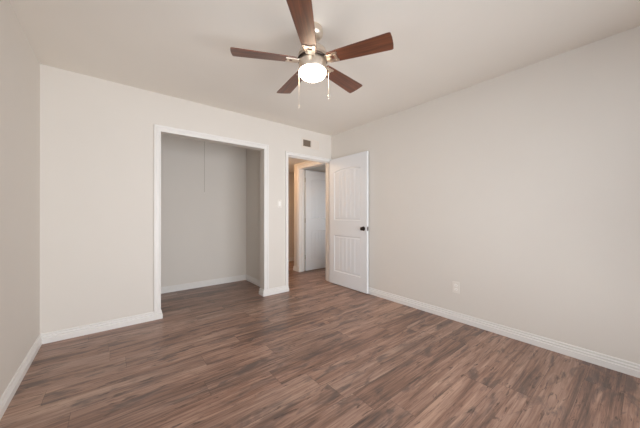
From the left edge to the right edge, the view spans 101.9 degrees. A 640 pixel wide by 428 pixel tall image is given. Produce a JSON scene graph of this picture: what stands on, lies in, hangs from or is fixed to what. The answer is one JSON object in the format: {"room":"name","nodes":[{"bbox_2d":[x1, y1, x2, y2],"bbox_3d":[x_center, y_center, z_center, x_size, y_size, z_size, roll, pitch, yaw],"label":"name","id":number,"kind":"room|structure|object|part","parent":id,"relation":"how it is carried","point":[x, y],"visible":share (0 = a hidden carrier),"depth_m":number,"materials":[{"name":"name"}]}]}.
{"room":"empty bedroom","nodes":[
{"label":"empty bedroom","id":0,"kind":"room"},
{"bbox_2d":[0,0,39,397],"bbox_3d":[-1.589,-0.088,1.097,0.120,2.440,4.936,0,0,-39],"label":"wall","id":1,"kind":"structure","parent":0,"point":[19,64],"depth_m":1.75,"materials":[{"name":"beige paint"}]},
{"bbox_2d":[0,274,288,419],"bbox_3d":[-0.592,1.088,1.966,2.524,0.090,4.816,0,0,-39],"label":"baseboard","id":2,"kind":"structure","parent":1,"relation":"attached to","point":[68,333],"depth_m":2.50,"materials":[{"name":"white wood"}]},
{"bbox_2d":[40,64,330,333],"bbox_3d":[-1.160,-0.086,3.350,3.357,2.440,0.114,0,0,-39],"label":"wall","id":3,"kind":"structure","parent":0,"point":[97,135],"depth_m":2.55,"materials":[{"name":"beige paint"}]},
{"bbox_2d":[154,124,268,311],"bbox_3d":[-1.246,0.042,3.197,1.354,2.007,0.017,0,0,-39],"label":"trim","id":4,"kind":"structure","parent":3,"relation":"attached to","point":[158,129],"depth_m":2.82,"materials":[{"name":"white wood"}]},
{"bbox_2d":[277,200,281,207],"bbox_3d":[-0.581,-0.148,3.731,0.072,0.116,0.011,0,0,-39],"label":"light switch","id":5,"kind":"object","parent":3,"relation":"attached to","point":[279,202],"visible":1,"depth_m":3.73,"materials":[{"name":"white plastic"}]},
{"bbox_2d":[285,151,331,285],"bbox_3d":[-0.154,0.066,4.067,0.889,1.962,0.017,0,0,-39],"label":"trim","id":6,"kind":"structure","parent":3,"relation":"attached to","point":[287,153],"depth_m":3.79,"materials":[{"name":"white wood"}]},
{"bbox_2d":[288,155,328,280],"bbox_3d":[-0.179,0.130,4.130,0.848,2.010,0.114,0,0,-39],"label":"trim","id":7,"kind":"structure","parent":3,"relation":"attached to","point":[290,156],"depth_m":4.39,"materials":[{"name":"white wood"}]},
{"bbox_2d":[302,138,318,149],"bbox_3d":[-0.144,-1.097,4.081,0.335,0.145,0.008,0,0,-39],"label":"air vent","id":8,"kind":"object","parent":3,"relation":"in","point":[306,143],"visible":1,"depth_m":4.07,"materials":[{"name":"metal"}]},
{"bbox_2d":[329,151,367,293],"bbox_3d":[0.403,0.117,3.985,0.104,2.016,0.825,0,0,-38],"label":"door","id":9,"kind":"structure","parent":3,"relation":"in","point":[348,186],"depth_m":3.94,"materials":[{"name":"white paint"}]},
{"bbox_3d":[0.422,-0.305,3.994,0.035,0.810,0.576,0,0,-38],"label":"panel","id":10,"kind":"part","parent":9,"relation":"part of","materials":[{"name":"white paint"}]},
{"bbox_3d":[0.422,0.629,3.993,0.035,0.580,0.576,0,0,-38],"label":"panel","id":11,"kind":"part","parent":9,"relation":"part of","materials":[{"name":"white paint"}]},
{"bbox_2d":[161,134,325,286],"bbox_3d":[-1.174,-0.085,4.655,5.200,2.440,0.114,0,0,-39],"label":"wall","id":12,"kind":"structure","parent":0,"point":[203,236],"depth_m":4.05,"materials":[{"name":"beige paint"}]},
{"bbox_2d":[293,266,300,271],"bbox_3d":[0.202,1.091,5.920,0.801,0.090,2.047,0,0,25],"label":"baseboard","id":13,"kind":"structure","parent":12,"relation":"attached to","point":[295,268],"depth_m":5.13,"materials":[{"name":"white wood"}]},
{"bbox_2d":[246,148,259,279],"bbox_3d":[-1.266,-0.085,4.578,0.114,2.440,1.940,0,0,-39],"label":"wall","id":14,"kind":"structure","parent":0,"point":[252,156],"depth_m":4.27,"materials":[{"name":"beige paint"}]},
{"bbox_2d":[288,172,293,257],"bbox_3d":[-0.819,-0.084,6.250,2.896,2.440,0.120,0,0,-39],"label":"wall","id":15,"kind":"structure","parent":0,"point":[290,175],"depth_m":6.26,"materials":[{"name":"beige paint"}]},
{"bbox_2d":[288,157,308,172],"bbox_3d":[-0.180,-1.009,5.443,2.662,0.020,1.940,0,0,-39],"label":"ceiling","id":16,"kind":"structure","parent":0,"point":[291,161],"depth_m":5.04,"materials":[{"name":"paint"}]},
{"bbox_2d":[0,261,639,427],"bbox_3d":[0.089,1.184,3.163,5.320,0.100,6.080,0,0,-39],"label":"floor","id":17,"kind":"structure","parent":0,"point":[317,353],"depth_m":1.81,"materials":[{"name":"laminate"}]},
{"bbox_2d":[9,0,639,135],"bbox_3d":[0.089,-1.356,3.165,5.320,0.100,6.080,0,0,-39],"label":"ceiling","id":18,"kind":"structure","parent":0,"point":[180,49],"depth_m":2.00,"materials":[{"name":"paint"}]},
{"bbox_2d":[204,141,204,193],"bbox_3d":[-1.593,-0.794,3.654,0.110,1.024,0.110,0,0,-39],"label":"pull cord","id":19,"kind":"object","parent":18,"relation":"hanging from","point":[204,141],"visible":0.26,"depth_m":3.63,"materials":[{"name":"white plastic"}]},
{"bbox_2d":[230,0,393,108],"bbox_3d":[-0.050,-1.022,1.847,1.057,0.570,1.054,0,0,-39],"label":"ceiling fan","id":20,"kind":"object","parent":18,"relation":"hanging from","point":[313,57],"visible":1,"depth_m":1.73,"materials":[{"name":"walnut"},{"name":"brushed nickel"},{"name":"frosted glass"}]},
{"bbox_3d":[-0.375,-1.067,1.753,0.434,0.006,0.133,0,11,-12],"label":"blade","id":21,"kind":"part","parent":20,"relation":"part of","materials":[{"name":"brown wood"}]},
{"bbox_3d":[-0.217,-1.067,2.109,0.133,0.006,0.434,-13,6,-29],"label":"blade","id":22,"kind":"part","parent":20,"relation":"part of","materials":[{"name":"brown wood"}]},
{"bbox_3d":[-0.178,-1.067,1.795,0.119,0.024,0.082,0,11,-12],"label":"blade arm","id":23,"kind":"part","parent":20,"relation":"part of","materials":[{"name":"silver metal"}]},
{"bbox_3d":[-0.086,-1.068,1.493,0.133,0.006,0.434,11,1,6],"label":"blade","id":24,"kind":"part","parent":20,"relation":"part of","materials":[{"name":"brown wood"}]},
{"bbox_3d":[-0.065,-1.067,1.693,0.082,0.024,0.119,11,1,6],"label":"blade arm","id":25,"kind":"part","parent":20,"relation":"part of","materials":[{"name":"silver metal"}]},
{"bbox_3d":[-0.051,-0.971,1.822,0.192,0.057,0.192,0,0,-39],"label":"lamp shade","id":26,"kind":"part","parent":20,"relation":"part of","materials":[{"name":"white glass"}]},
{"bbox_3d":[0.035,-1.067,1.919,0.082,0.024,0.119,-15,-10,41],"label":"blade arm","id":27,"kind":"part","parent":20,"relation":"part of","materials":[{"name":"silver metal"}]},
{"bbox_3d":[0.067,-1.067,1.770,0.119,0.024,0.082,0,-11,24],"label":"blade arm","id":28,"kind":"part","parent":20,"relation":"part of","materials":[{"name":"silver metal"}]},
{"bbox_3d":[0.170,-1.067,2.068,0.133,0.006,0.434,-15,-10,41],"label":"blade","id":29,"kind":"part","parent":20,"relation":"part of","materials":[{"name":"brown wood"}]},
{"bbox_3d":[0.251,-1.067,1.688,0.434,0.006,0.133,0,-11,24],"label":"blade","id":30,"kind":"part","parent":20,"relation":"part of","materials":[{"name":"brown wood"}]},
{"bbox_2d":[294,26,639,363],"bbox_3d":[1.093,-0.086,3.305,0.114,2.440,5.050,0,0,-39],"label":"wall","id":31,"kind":"structure","parent":0,"point":[519,188],"depth_m":2.31,"materials":[{"name":"beige paint"}]},
{"bbox_2d":[297,162,325,271],"bbox_3d":[-0.107,0.122,4.813,0.114,2.026,0.815,0,0,-39],"label":"trim","id":32,"kind":"structure","parent":31,"relation":"attached to","point":[301,170],"depth_m":5.11,"materials":[{"name":"white wood"}]},
{"bbox_2d":[304,170,325,270],"bbox_3d":[0.026,0.126,5.384,0.798,2.000,0.104,0,0,-39],"label":"door","id":33,"kind":"structure","parent":31,"relation":"in","point":[315,181],"depth_m":5.29,"materials":[{"name":"white paint"}]},
{"bbox_3d":[0.017,-0.304,5.403,0.549,0.810,0.035,0,0,-39],"label":"panel","id":34,"kind":"part","parent":33,"relation":"part of","materials":[{"name":"white paint"}]},
{"bbox_3d":[0.017,0.631,5.402,0.549,0.580,0.035,0,0,-39],"label":"panel","id":35,"kind":"part","parent":33,"relation":"part of","materials":[{"name":"white paint"}]},
{"bbox_2d":[452,281,459,293],"bbox_3d":[1.446,0.780,2.763,0.009,0.120,0.074,0,0,-39],"label":"wall outlet","id":36,"kind":"object","parent":31,"relation":"attached to","point":[455,285],"visible":1,"depth_m":2.76,"materials":[{"name":"white plastic"}]},
{"bbox_2d":[368,287,639,377],"bbox_3d":[1.268,1.088,2.788,0.257,0.090,3.785,0,0,-39],"label":"baseboard","id":37,"kind":"structure","parent":31,"relation":"attached to","point":[620,365],"depth_m":2.28,"materials":[{"name":"white wood"}]}
]}

